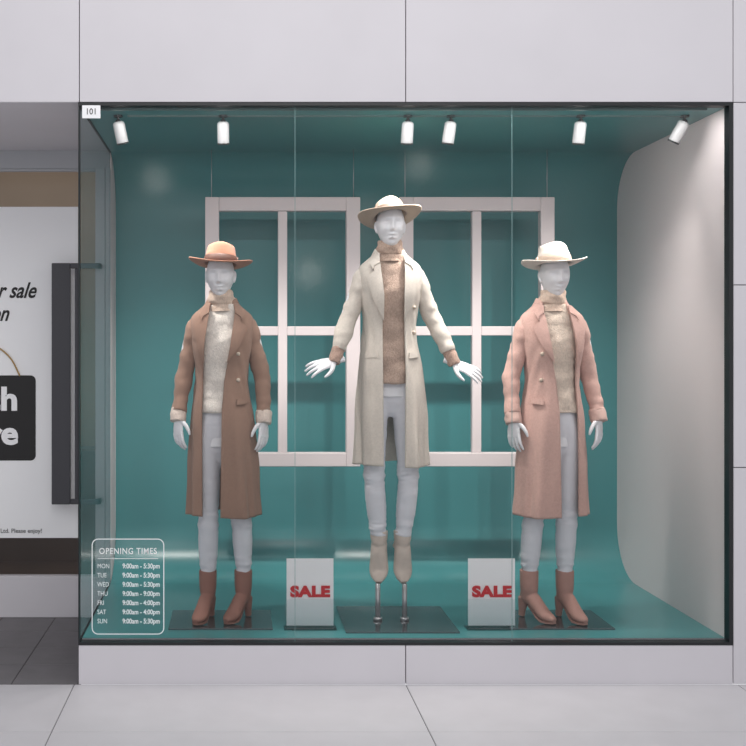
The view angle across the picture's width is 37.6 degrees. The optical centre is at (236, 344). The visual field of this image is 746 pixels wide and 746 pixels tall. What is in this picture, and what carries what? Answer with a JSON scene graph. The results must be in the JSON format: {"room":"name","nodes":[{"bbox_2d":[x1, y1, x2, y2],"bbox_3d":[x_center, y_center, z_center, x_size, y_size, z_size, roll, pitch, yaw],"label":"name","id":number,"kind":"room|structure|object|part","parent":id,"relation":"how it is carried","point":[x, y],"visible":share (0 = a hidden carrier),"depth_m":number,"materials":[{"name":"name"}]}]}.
{"room":"shopping street sidewalk","nodes":[
{"label":"shopping street sidewalk","id":0,"kind":"room"},
{"bbox_2d":[0,172,94,445],"bbox_3d":[-2.378,0.195,7.135,3.243,2.740,0.050,0,0,0],"label":"wall","id":1,"kind":"structure","parent":0,"point":[17,189],"depth_m":7.11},
{"bbox_2d":[0,102,101,149],"bbox_3d":[-2.366,-1.147,5.621,3.267,0.056,1.278,0,0,0],"label":"ceiling","id":2,"kind":"structure","parent":0,"point":[23,125],"depth_m":5.53,"materials":[{"name":"white paint"}]},
{"bbox_2d":[110,153,114,578],"bbox_3d":[-0.742,0.205,6.375,0.030,2.720,0.270,0,0,0],"label":"wall","id":3,"kind":"structure","parent":0,"point":[111,160],"depth_m":6.31,"materials":[{"name":"white paint"}]},
{"bbox_2d":[110,151,634,583],"bbox_3d":[0.774,0.130,6.310,2.998,2.470,0.300,0,0,0],"label":"wall","id":4,"kind":"structure","parent":0,"point":[462,513],"depth_m":6.46,"materials":[{"name":"teal paint"}]},
{"bbox_2d":[0,150,101,168],"bbox_3d":[-2.367,-1.067,6.235,3.267,0.104,0.050,0,0,0],"label":"header","id":5,"kind":"object","parent":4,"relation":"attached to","point":[9,159],"depth_m":6.21,"materials":[{"name":"grey paint"}]},
{"bbox_2d":[0,0,745,683],"bbox_3d":[0.650,-0.285,5.030,9.300,3.700,0.100,0,0,0],"label":"wall","id":6,"kind":"structure","parent":0,"point":[51,50],"depth_m":4.98,"materials":[{"name":"grey paint"}]},
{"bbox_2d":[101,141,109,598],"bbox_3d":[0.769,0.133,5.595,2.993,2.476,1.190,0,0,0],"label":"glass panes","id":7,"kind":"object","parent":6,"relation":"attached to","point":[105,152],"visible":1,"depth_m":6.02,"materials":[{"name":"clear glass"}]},
{"bbox_2d":[82,105,99,117],"bbox_3d":[-0.671,-1.074,4.975,0.084,0.060,0.005,0,0,0],"label":"number sign","id":8,"kind":"object","parent":7,"relation":"attached to","point":[88,111],"visible":1,"depth_m":4.97,"materials":[{"name":"white plastic"}]},
{"bbox_2d":[92,539,163,634],"bbox_3d":[-0.505,1.118,4.998,0.336,0.444,0.001,0,0,0],"label":"decal","id":9,"kind":"object","parent":7,"relation":"attached to","point":[145,550],"visible":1,"depth_m":5.00,"materials":[{"name":"white plastic"}]},
{"bbox_2d":[0,574,732,683],"bbox_3d":[-0.857,1.448,5.625,6.286,0.235,1.290,0,0,0],"label":"baseboard","id":10,"kind":"structure","parent":6,"relation":"attached to","point":[98,664],"depth_m":4.98,"materials":[{"name":"grey"}]},
{"bbox_2d":[78,102,732,644],"bbox_3d":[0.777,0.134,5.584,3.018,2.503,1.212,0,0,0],"label":"frame","id":11,"kind":"object","parent":10,"relation":"on","point":[728,106],"visible":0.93,"depth_m":4.98,"materials":[{"name":"black metal"}]},
{"bbox_2d":[0,617,745,745],"bbox_3d":[0.014,1.585,1.930,10.696,0.040,9.760,0,0,0],"label":"floor","id":12,"kind":"structure","parent":0,"point":[30,715],"depth_m":4.61,"materials":[{"name":"tile"}]},
{"bbox_2d":[0,446,94,573],"bbox_3d":[-2.378,1.115,6.690,3.243,0.900,0.840,0,0,0],"label":"door","id":13,"kind":"structure","parent":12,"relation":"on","point":[17,555],"depth_m":6.81,"materials":[{"name":"brown wood"}]},
{"bbox_2d":[0,168,110,582],"bbox_3d":[-2.365,0.275,6.225,3.271,2.580,0.070,0,0,0],"label":"door frame","id":14,"kind":"structure","parent":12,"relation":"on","point":[99,238],"depth_m":6.19,"materials":[{"name":"grey metal"}]},
{"bbox_2d":[52,263,101,503],"bbox_3d":[-0.913,0.220,6.157,0.277,1.370,0.065,0,0,0],"label":"door handle","id":15,"kind":"object","parent":14,"relation":"attached to","point":[61,272],"depth_m":6.12,"materials":[{"name":"grey metal"}]},
{"label":"glazing","id":16,"kind":"object","parent":14,"relation":"attached to","visible":0},
{"bbox_2d":[0,207,77,537],"bbox_3d":[-1.607,0.158,6.209,1.385,1.905,0.016,0,0,0],"label":"poster","id":17,"kind":"object","parent":16,"relation":"attached to","point":[32,239],"visible":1,"depth_m":6.21,"materials":[{"name":"white paper"}]},
{"bbox_3d":[-1.327,0.088,6.206,0.167,0.184,0.009,0,0,0],"label":"cord","id":18,"kind":"part","parent":17,"relation":"part of","materials":[{"name":"gold metal"}]},
{"bbox_2d":[1,529,41,533],"bbox_3d":[-1.323,1.072,6.212,0.398,0.032,0.001,0,0,0],"label":"print","id":19,"kind":"object","parent":17,"relation":"attached to","point":[3,531],"depth_m":6.21,"materials":[{"name":"grey"}]},
{"bbox_2d":[82,584,723,637],"bbox_3d":[0.774,1.365,5.595,2.998,0.001,1.130,0,0,0],"label":"floor","id":20,"kind":"structure","parent":0,"point":[634,612],"depth_m":5.59,"materials":[{"name":"teal paint"}]},
{"bbox_2d":[168,241,272,629],"bbox_3d":[-0.078,0.429,5.348,0.502,1.871,0.365,0,0,0],"label":"mannequin","id":21,"kind":"object","parent":20,"relation":"on","point":[220,342],"visible":1,"depth_m":5.26},
{"bbox_3d":[-0.079,1.361,5.350,0.500,0.008,0.360,0,0,0],"label":"plate","id":22,"kind":"part","parent":21,"relation":"part of","materials":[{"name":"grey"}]},
{"bbox_2d":[284,558,336,629],"bbox_3d":[0.352,1.198,5.210,0.250,0.335,0.090,0,0,0],"label":"sale sign","id":23,"kind":"object","parent":20,"relation":"on","point":[309,580],"visible":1,"depth_m":5.21,"materials":[{"name":"white paper"}]},
{"bbox_2d":[304,196,482,632],"bbox_3d":[0.760,0.317,5.360,0.866,2.095,0.500,0,0,0],"label":"mannequin","id":24,"kind":"object","parent":20,"relation":"on","point":[389,288],"visible":1,"depth_m":5.26},
{"bbox_3d":[0.785,1.361,5.360,0.540,0.008,0.500,0,0,0],"label":"plate","id":25,"kind":"part","parent":24,"relation":"part of","materials":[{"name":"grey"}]},
{"bbox_2d":[464,558,514,629],"bbox_3d":[1.228,1.198,5.210,0.250,0.335,0.090,0,0,0],"label":"sale sign","id":26,"kind":"object","parent":20,"relation":"on","point":[491,581],"visible":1,"depth_m":5.21,"materials":[{"name":"white paper"}]},
{"bbox_2d":[502,241,614,629],"bbox_3d":[1.560,0.429,5.348,0.501,1.871,0.365,0,0,0],"label":"mannequin","id":27,"kind":"object","parent":20,"relation":"on","point":[551,339],"visible":1,"depth_m":5.26},
{"bbox_3d":[1.561,1.361,5.350,0.500,0.008,0.360,0,0,0],"label":"plate","id":28,"kind":"part","parent":27,"relation":"part of","materials":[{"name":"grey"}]},
{"bbox_2d":[89,108,722,150],"bbox_3d":[0.774,-1.105,5.595,2.998,0.001,1.130,0,0,0],"label":"ceiling","id":29,"kind":"structure","parent":0,"point":[143,133],"depth_m":5.54,"materials":[{"name":"teal paint"}]},
{"bbox_2d":[113,115,128,144],"bbox_3d":[-0.561,-1.034,5.216,0.058,0.141,0.085,0,0,34],"label":"ceiling spotlight","id":30,"kind":"object","parent":29,"relation":"attached to","point":[118,125],"visible":1,"depth_m":5.19,"materials":[{"name":"grey metal"}]},
{"bbox_2d":[211,149,353,196],"bbox_3d":[0.257,-0.968,6.100,0.806,0.274,0.004,0,0,0],"label":"wires","id":31,"kind":"object","parent":29,"relation":"hanging from","point":[211,149],"visible":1,"depth_m":6.10,"materials":[{"name":"silver metal"}]},
{"bbox_2d":[205,197,359,466],"bbox_3d":[0.257,-0.074,6.100,0.872,1.516,0.060,0,0,0],"label":"frame","id":32,"kind":"object","parent":31,"relation":"hanging from","point":[350,206],"visible":0.71,"depth_m":6.07,"materials":[{"name":"grey paint"}]},
{"bbox_2d":[100,108,706,110],"bbox_3d":[0.773,-1.100,5.045,2.840,0.008,0.016,0,0,0],"label":"strip light","id":33,"kind":"object","parent":29,"relation":"attached to","point":[101,109],"visible":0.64,"depth_m":5.04,"materials":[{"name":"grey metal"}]},
{"bbox_2d":[127,115,680,116],"bbox_3d":[0.823,-1.101,5.200,2.700,0.005,0.012,0,0,0],"label":"track","id":34,"kind":"object","parent":29,"relation":"attached to","point":[127,115],"visible":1,"depth_m":5.19,"materials":[{"name":"grey metal"}]},
{"bbox_2d":[217,115,228,144],"bbox_3d":[-0.066,-1.034,5.217,0.058,0.142,0.082,0,0,0],"label":"ceiling spotlight","id":35,"kind":"object","parent":34,"relation":"attached to","point":[223,125],"visible":1,"depth_m":5.19,"materials":[{"name":"grey metal"}]},
{"bbox_2d":[401,115,413,144],"bbox_3d":[0.822,-1.034,5.215,0.059,0.142,0.079,0,0,0],"label":"ceiling spotlight","id":36,"kind":"object","parent":34,"relation":"attached to","point":[407,125],"visible":1,"depth_m":5.19,"materials":[{"name":"white metal"}]},
{"bbox_2d":[442,115,455,144],"bbox_3d":[1.024,-1.034,5.214,0.058,0.142,0.080,0,0,-23],"label":"ceiling spotlight","id":37,"kind":"object","parent":34,"relation":"attached to","point":[449,131],"visible":1,"depth_m":5.19,"materials":[{"name":"white metal"}]},
{"bbox_2d":[572,115,586,144],"bbox_3d":[1.653,-1.034,5.215,0.060,0.142,0.079,0,0,0],"label":"ceiling spotlight","id":38,"kind":"object","parent":34,"relation":"attached to","point":[579,132],"visible":1,"depth_m":5.19,"materials":[{"name":"grey metal"}]},
{"bbox_2d":[668,115,689,144],"bbox_3d":[2.134,-1.036,5.220,0.102,0.137,0.059,0,0,45],"label":"ceiling spotlight","id":39,"kind":"object","parent":34,"relation":"attached to","point":[681,127],"visible":1,"depth_m":5.20,"materials":[{"name":"grey metal"}]},
{"bbox_3d":[1.350,-0.968,6.100,0.806,0.274,0.004,0,0,0],"label":"wires","id":40,"kind":"object","parent":29,"relation":"hanging from","visible":0},
{"bbox_2d":[398,197,554,466],"bbox_3d":[1.350,-0.074,6.100,0.872,1.516,0.060,0,0,0],"label":"frame","id":41,"kind":"object","parent":40,"relation":"hanging from","point":[545,206],"visible":0.48,"depth_m":6.07,"materials":[{"name":"white paint"}]},
{"bbox_2d":[617,108,723,636],"bbox_3d":[2.279,0.123,5.730,0.012,2.557,1.460,0,0,0],"label":"wall","id":42,"kind":"structure","parent":0,"point":[670,201],"depth_m":5.62,"materials":[{"name":"white paint"}]}
]}

